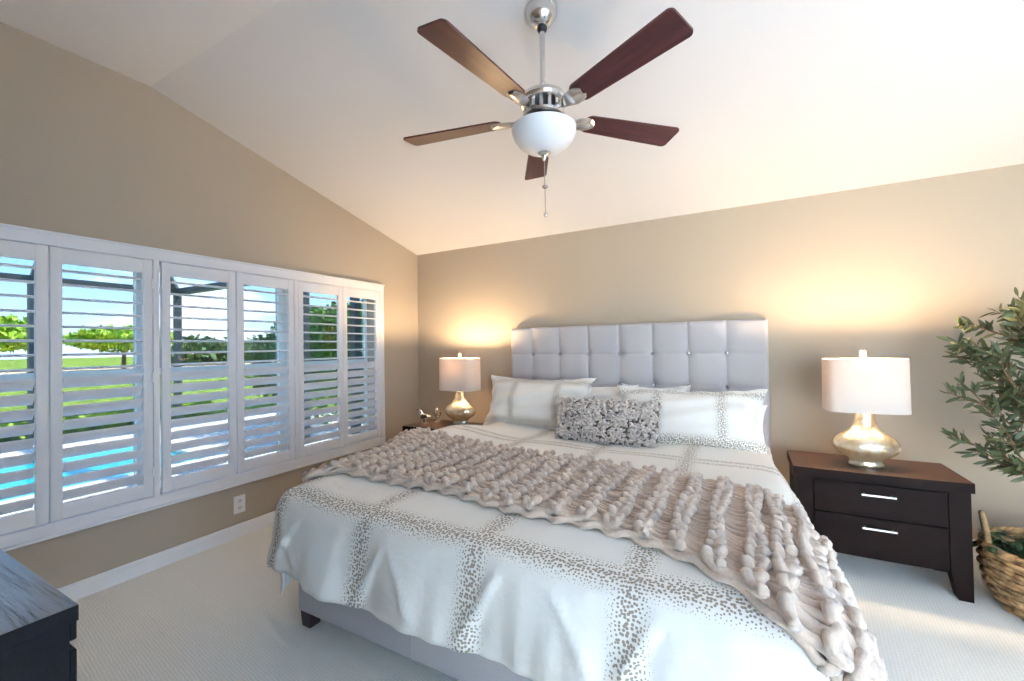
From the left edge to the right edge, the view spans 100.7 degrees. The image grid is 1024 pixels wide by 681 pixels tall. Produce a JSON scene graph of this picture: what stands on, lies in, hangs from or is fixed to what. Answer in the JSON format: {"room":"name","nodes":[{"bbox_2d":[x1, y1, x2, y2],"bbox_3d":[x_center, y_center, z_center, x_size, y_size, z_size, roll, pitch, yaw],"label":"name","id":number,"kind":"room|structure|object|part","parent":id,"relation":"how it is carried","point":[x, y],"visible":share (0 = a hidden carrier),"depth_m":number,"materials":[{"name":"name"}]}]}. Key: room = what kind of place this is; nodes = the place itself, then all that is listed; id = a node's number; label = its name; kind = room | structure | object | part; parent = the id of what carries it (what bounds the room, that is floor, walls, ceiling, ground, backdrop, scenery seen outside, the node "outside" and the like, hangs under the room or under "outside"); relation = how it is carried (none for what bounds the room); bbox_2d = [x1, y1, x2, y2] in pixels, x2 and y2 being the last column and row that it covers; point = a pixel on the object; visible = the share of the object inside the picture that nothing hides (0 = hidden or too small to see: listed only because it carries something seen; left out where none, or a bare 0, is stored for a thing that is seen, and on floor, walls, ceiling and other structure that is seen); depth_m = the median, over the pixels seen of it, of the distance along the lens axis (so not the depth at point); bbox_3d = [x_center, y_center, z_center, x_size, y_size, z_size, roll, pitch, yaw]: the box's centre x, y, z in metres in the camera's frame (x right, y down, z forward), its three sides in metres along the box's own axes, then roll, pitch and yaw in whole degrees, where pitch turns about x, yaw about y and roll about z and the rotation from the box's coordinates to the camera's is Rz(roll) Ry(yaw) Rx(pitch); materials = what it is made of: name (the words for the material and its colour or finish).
{"room":"bedroom","nodes":[
{"label":"bedroom","id":0,"kind":"room"},
{"bbox_2d":[0,22,418,588],"bbox_3d":[-2.141,-0.112,3.170,0.200,3.116,4.050,-1,-1,29],"label":"wall","id":1,"kind":"structure","parent":0,"point":[88,148],"depth_m":2.73,"materials":[{"name":"beige paint"}]},
{"bbox_2d":[0,240,48,534],"bbox_3d":[-2.601,0.231,2.077,0.076,1.480,0.454,-1,-1,29],"label":"shutter panel","id":2,"kind":"object","parent":1,"relation":"attached to","point":[37,253],"visible":1,"depth_m":2.21,"materials":[{"name":"white paint"}]},
{"bbox_2d":[0,257,141,517],"bbox_3d":[-2.645,0.236,2.361,0.055,1.495,0.946,-1,-1,29],"label":"window","id":3,"kind":"structure","parent":1,"relation":"in","point":[6,363],"depth_m":2.52,"materials":[{"name":"clear glass"}]},
{"bbox_2d":[48,246,153,521],"bbox_3d":[-2.382,0.233,2.480,0.076,1.480,0.454,-1,-1,29],"label":"shutter panel","id":4,"kind":"object","parent":1,"relation":"attached to","point":[57,256],"visible":1,"depth_m":2.44,"materials":[{"name":"white paint"}]},
{"bbox_2d":[58,511,275,600],"bbox_3d":[-2.022,1.397,3.098,0.016,0.093,4.050,-1,-1,29],"label":"baseboard","id":5,"kind":"structure","parent":1,"relation":"attached to","point":[88,586],"depth_m":2.70,"materials":[{"name":"white paint"}]},
{"bbox_2d":[0,223,386,551],"bbox_3d":[-2.034,0.237,3.106,0.055,1.643,2.952,-1,-1,29],"label":"trim","id":6,"kind":"structure","parent":1,"relation":"attached to","point":[21,538],"depth_m":2.70,"materials":[{"name":"white paint"}]},
{"bbox_2d":[160,262,236,492],"bbox_3d":[-2.145,0.235,2.914,0.076,1.480,0.454,-1,-1,29],"label":"shutter panel","id":7,"kind":"object","parent":1,"relation":"attached to","point":[168,483],"visible":1,"depth_m":2.88,"materials":[{"name":"white paint"}]},
{"bbox_2d":[159,265,283,487],"bbox_3d":[-2.189,0.240,3.197,0.055,1.495,0.958,-1,-1,29],"label":"window","id":8,"kind":"structure","parent":1,"relation":"in","point":[174,288],"depth_m":3.16,"materials":[{"name":"clear glass"}]},
{"bbox_2d":[234,494,245,514],"bbox_3d":[-2.011,1.208,3.133,0.010,0.128,0.082,-1,-1,29],"label":"electrical outlet","id":9,"kind":"object","parent":1,"relation":"attached to","point":[239,501],"visible":1,"depth_m":3.13,"materials":[{"name":"plastic"}]},
{"bbox_2d":[235,272,295,473],"bbox_3d":[-1.923,0.237,3.322,0.076,1.480,0.454,-1,-1,29],"label":"shutter panel","id":10,"kind":"object","parent":1,"relation":"attached to","point":[241,279],"visible":1,"depth_m":3.29,"materials":[{"name":"white paint"}]},
{"bbox_2d":[298,281,343,457],"bbox_3d":[-1.691,0.239,3.747,0.076,1.480,0.454,-1,-1,29],"label":"shutter panel","id":11,"kind":"object","parent":1,"relation":"attached to","point":[304,450],"visible":1,"depth_m":3.73,"materials":[{"name":"white paint"}]},
{"bbox_2d":[283,289,367,450],"bbox_3d":[-1.737,0.244,4.027,0.055,1.495,0.932,-1,-1,29],"label":"window","id":12,"kind":"structure","parent":1,"relation":"in","point":[308,301],"depth_m":4.01,"materials":[{"name":"clear glass"}]},
{"bbox_3d":[-1.740,0.244,4.029,0.004,1.495,0.896,-1,-1,29],"label":"glass","id":13,"kind":"part","parent":12,"relation":"part of","materials":[{"name":"clear glass"}]},
{"bbox_2d":[342,287,380,445],"bbox_3d":[-1.473,0.241,4.147,0.076,1.480,0.454,-1,-1,29],"label":"shutter panel","id":14,"kind":"object","parent":1,"relation":"attached to","point":[346,292],"visible":1,"depth_m":4.13,"materials":[{"name":"white paint"}]},
{"bbox_2d":[0,0,1023,254],"bbox_3d":[0.605,-1.421,1.680,6.500,0.826,4.450,-1,-1,29],"label":"ceiling","id":15,"kind":"structure","parent":0,"point":[767,100],"depth_m":2.42,"materials":[{"name":"white paint"}]},
{"bbox_2d":[403,0,692,216],"bbox_3d":[0.112,-1.064,1.957,1.380,0.986,1.369,-1,-1,29],"label":"ceiling fan","id":16,"kind":"object","parent":15,"relation":"hanging from","point":[543,131],"visible":1,"depth_m":1.84,"materials":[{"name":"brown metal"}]},
{"bbox_3d":[-0.290,-1.031,2.116,0.510,0.008,0.140,-1,10,18],"label":"blade","id":17,"kind":"part","parent":16,"relation":"part of","materials":[{"name":"brown wood"}]},
{"bbox_3d":[-0.124,-1.041,1.602,0.140,0.008,0.510,12,7,36],"label":"blade","id":18,"kind":"part","parent":16,"relation":"part of","materials":[{"name":"brown wood"}]},
{"bbox_3d":[0.148,-1.034,2.433,0.140,0.008,0.510,-12,-1,0],"label":"blade","id":19,"kind":"part","parent":16,"relation":"part of","materials":[{"name":"brown wood"}]},
{"bbox_3d":[0.149,-0.929,1.972,0.300,0.119,0.300,-1,-1,29],"label":"lamp shade","id":20,"kind":"part","parent":16,"relation":"part of","materials":[{"name":"white glass"}]},
{"bbox_3d":[0.153,-0.713,1.968,0.006,0.250,0.004,-1,-1,29],"label":"pull chain","id":21,"kind":"part","parent":16,"relation":"part of","materials":[{"name":"silver metal"}]},
{"bbox_3d":[0.585,-1.045,2.115,0.510,0.008,0.140,-1,-12,-18],"label":"blade","id":22,"kind":"part","parent":16,"relation":"part of","materials":[{"name":"brown wood"}]},
{"bbox_3d":[0.416,-1.050,1.601,0.140,0.008,0.510,13,-9,-35],"label":"blade","id":23,"kind":"part","parent":16,"relation":"part of","materials":[{"name":"brown wood"}]},
{"bbox_2d":[70,524,1023,680],"bbox_3d":[0.650,1.442,1.641,6.500,0.120,4.450,-1,-1,29],"label":"floor","id":24,"kind":"structure","parent":0,"point":[217,613],"depth_m":2.04,"materials":[{"name":"carpet"}]},
{"bbox_2d":[0,549,78,680],"bbox_3d":[-1.646,0.959,0.958,1.643,0.900,0.508,-1,-1,29],"label":"dresser","id":25,"kind":"object","parent":24,"relation":"on","point":[38,622],"visible":1,"depth_m":0.77,"materials":[{"name":"brown wood"}]},
{"bbox_3d":[-1.530,0.556,1.178,1.628,0.035,0.010,-1,-1,29],"label":"rail","id":26,"kind":"part","parent":25,"relation":"part of","materials":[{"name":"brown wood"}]},
{"bbox_3d":[-1.170,0.700,0.981,0.814,0.233,0.010,-1,-1,29],"label":"drawer","id":27,"kind":"part","parent":25,"relation":"part of","materials":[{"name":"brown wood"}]},
{"bbox_2d":[402,419,483,430],"bbox_3d":[-0.610,1.125,4.066,0.785,0.620,0.460,-1,-1,29],"label":"nightstand","id":28,"kind":"object","parent":24,"relation":"on","point":[433,425],"visible":0.06,"depth_m":4.11,"materials":[{"name":"brown wood"}]},
{"bbox_2d":[417,409,430,423],"bbox_3d":[-0.876,0.748,4.211,0.151,0.146,0.070,-1,-1,9],"label":"bird figurine","id":29,"kind":"object","parent":28,"relation":"on","point":[422,415],"visible":1,"depth_m":4.20,"materials":[{"name":"silver metal"}]},
{"bbox_2d":[434,408,440,421],"bbox_3d":[-0.755,0.747,4.302,0.070,0.146,0.151,-1,-1,-1],"label":"bird figurine","id":30,"kind":"object","parent":28,"relation":"on","point":[437,414],"visible":1,"depth_m":4.27,"materials":[{"name":"silver metal"}]},
{"bbox_2d":[439,353,480,424],"bbox_3d":[-0.510,0.467,4.163,0.398,0.694,0.247,-1,-1,29],"label":"table lamp","id":31,"kind":"object","parent":28,"relation":"on","point":[460,375],"visible":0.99,"depth_m":4.06,"materials":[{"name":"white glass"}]},
{"bbox_3d":[-0.512,0.330,4.165,0.398,0.312,0.247,-1,-1,29],"label":"lamp shade","id":32,"kind":"part","parent":31,"relation":"part of","materials":[{"name":"fabric"}]},
{"bbox_3d":[-0.507,0.655,4.161,0.327,0.318,0.236,-1,-1,29],"label":"glass","id":33,"kind":"part","parent":31,"relation":"part of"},
{"bbox_2d":[299,319,770,680],"bbox_3d":[0.413,0.627,2.678,2.193,1.545,2.424,-1,-1,29],"label":"bed","id":34,"kind":"object","parent":24,"relation":"on","point":[724,355],"visible":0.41,"depth_m":3.40,"materials":[{"name":"fabric"}]},
{"bbox_3d":[-1.003,1.375,2.122,0.070,0.080,0.070,-1,-1,29],"label":"leg","id":35,"kind":"part","parent":34,"relation":"part of","materials":[{"name":"brown wood"}]},
{"bbox_2d":[267,422,857,680],"bbox_3d":[0.306,0.957,2.486,2.671,0.581,2.312,-1,-1,29],"label":"duvet","id":36,"kind":"object","parent":34,"relation":"on","point":[540,599],"visible":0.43,"depth_m":1.50,"materials":[{"name":"white fabric"}]},
{"bbox_2d":[483,375,595,429],"bbox_3d":[0.205,0.554,3.707,1.043,0.477,0.264,-1,-1,32],"label":"pillow sham","id":37,"kind":"object","parent":36,"relation":"on","point":[525,402],"visible":0.79,"depth_m":3.64,"materials":[{"name":"white fabric"}]},
{"bbox_2d":[302,427,887,680],"bbox_3d":[0.064,0.895,2.094,2.730,0.581,1.081,-1,-1,33],"label":"knit throw","id":38,"kind":"object","parent":36,"relation":"on","point":[747,539],"visible":0.98,"depth_m":1.65,"materials":[{"name":"beige fabric"}]},
{"bbox_2d":[554,396,661,447],"bbox_3d":[0.687,0.600,3.120,0.790,0.364,0.262,-1,-1,26],"label":"lumbar pillow","id":39,"kind":"object","parent":36,"relation":"on","point":[633,423],"visible":0.98,"depth_m":3.05,"materials":[{"name":"grey fabric"}]},
{"bbox_2d":[617,385,773,461],"bbox_3d":[1.249,0.566,3.028,1.036,0.448,0.300,-1,-1,24],"label":"pillow sham","id":40,"kind":"object","parent":36,"relation":"on","point":[725,419],"visible":0.77,"depth_m":2.90,"materials":[{"name":"white fabric"}]},
{"bbox_2d":[588,385,637,401],"bbox_3d":[0.648,0.578,3.659,0.861,0.413,0.219,-1,-1,28],"label":"sleeping pillow","id":41,"kind":"object","parent":34,"relation":"on","point":[605,393],"visible":0.09,"depth_m":3.54,"materials":[{"name":"white fabric"}]},
{"bbox_3d":[0.973,0.542,3.708,2.193,1.365,0.080,-1,-1,29],"label":"headboard","id":42,"kind":"part","parent":34,"relation":"part of","materials":[{"name":"fabric"}]},
{"bbox_2d":[622,383,690,391],"bbox_3d":[1.138,0.566,3.388,0.540,0.434,0.213,-1,-1,29],"label":"sleeping pillow","id":43,"kind":"object","parent":34,"relation":"on","point":[681,388],"visible":0.08,"depth_m":3.37,"materials":[{"name":"white fabric"}]},
{"bbox_2d":[761,405,767,440],"bbox_3d":[1.462,0.631,3.080,0.700,0.342,0.201,-1,-1,27],"label":"sleeping pillow","id":44,"kind":"object","parent":34,"relation":"on","point":[764,407],"visible":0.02,"depth_m":2.98,"materials":[{"name":"white fabric"}]},
{"bbox_2d":[787,450,974,602],"bbox_3d":[2.146,1.060,2.548,0.785,0.620,0.460,-1,-1,29],"label":"nightstand","id":45,"kind":"object","parent":24,"relation":"on","point":[913,513],"visible":0.92,"depth_m":2.36,"materials":[{"name":"brown wood"}]},
{"bbox_3d":[1.777,1.092,2.576,0.085,0.568,0.073,-1,-1,29],"label":"leg","id":46,"kind":"part","parent":45,"relation":"part of","materials":[{"name":"brown wood"}]},
{"bbox_2d":[822,350,911,467],"bbox_3d":[2.118,0.403,2.549,0.398,0.694,0.247,-1,-1,25],"label":"table lamp","id":47,"kind":"object","parent":45,"relation":"on","point":[864,387],"visible":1,"depth_m":2.47,"materials":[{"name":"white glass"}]},
{"bbox_3d":[2.115,0.266,2.551,0.398,0.312,0.247,-1,-1,25],"label":"lamp shade","id":48,"kind":"part","parent":47,"relation":"part of","materials":[{"name":"fabric"}]},
{"bbox_3d":[2.121,0.591,2.547,0.327,0.318,0.236,-1,-1,25],"label":"glass","id":49,"kind":"part","parent":47,"relation":"part of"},
{"bbox_3d":[2.043,0.866,2.367,0.150,0.013,0.042,-1,-1,29],"label":"handle","id":50,"kind":"part","parent":45,"relation":"part of","materials":[{"name":"silver metal"}]},
{"bbox_3d":[2.046,1.053,2.364,0.150,0.013,0.042,-1,-1,29],"label":"handle","id":51,"kind":"part","parent":45,"relation":"part of","materials":[{"name":"silver metal"}]},
{"bbox_3d":[2.060,0.904,2.397,0.581,0.180,0.048,-1,-1,29],"label":"drawer","id":52,"kind":"part","parent":45,"relation":"part of","materials":[{"name":"brown wood"}]},
{"bbox_3d":[2.063,1.103,2.394,0.581,0.203,0.048,-1,-1,29],"label":"drawer","id":53,"kind":"part","parent":45,"relation":"part of","materials":[{"name":"brown wood"}]},
{"bbox_3d":[2.370,1.078,2.253,0.085,0.568,0.073,-1,-1,29],"label":"leg","id":54,"kind":"part","parent":45,"relation":"part of","materials":[{"name":"brown wood"}]},
{"bbox_2d":[976,510,1023,620],"bbox_3d":[2.725,1.126,2.044,0.669,0.456,0.668,-1,-1,29],"label":"woven basket","id":55,"kind":"object","parent":24,"relation":"on","point":[1003,573],"visible":0.87,"depth_m":2.11,"materials":[{"name":"wicker"}]},
{"bbox_2d":[936,287,1023,482],"bbox_3d":[2.701,0.431,2.128,0.847,1.488,0.744,-1,-1,29],"label":"tree","id":56,"kind":"object","parent":55,"relation":"on","point":[1011,392],"visible":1,"depth_m":2.19,"materials":[{"name":"green plant"}]},
{"bbox_3d":[2.506,0.978,2.251,0.038,0.149,0.215,-2,-1,44],"label":"handle","id":57,"kind":"part","parent":55,"relation":"part of","materials":[{"name":"beige wicker"}]},
{"bbox_2d":[973,528,1023,558],"bbox_3d":[2.699,1.111,2.117,0.658,0.261,0.498,-1,-1,5],"label":"ivy plant","id":58,"kind":"object","parent":55,"relation":"in","point":[1017,549],"visible":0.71,"depth_m":2.17,"materials":[{"name":"green plant"}]},
{"bbox_2d":[417,164,1023,539],"bbox_3d":[1.647,0.171,3.524,6.500,2.440,0.200,-1,-1,29],"label":"wall","id":59,"kind":"structure","parent":0,"point":[887,270],"depth_m":3.12,"materials":[{"name":"beige paint"}]},
{"bbox_2d":[973,539,978,555],"bbox_3d":[1.621,1.344,3.410,6.084,0.093,0.016,-1,-1,29],"label":"baseboard","id":60,"kind":"structure","parent":59,"relation":"attached to","point":[974,548],"depth_m":2.69,"materials":[{"name":"white paint"}]}
]}

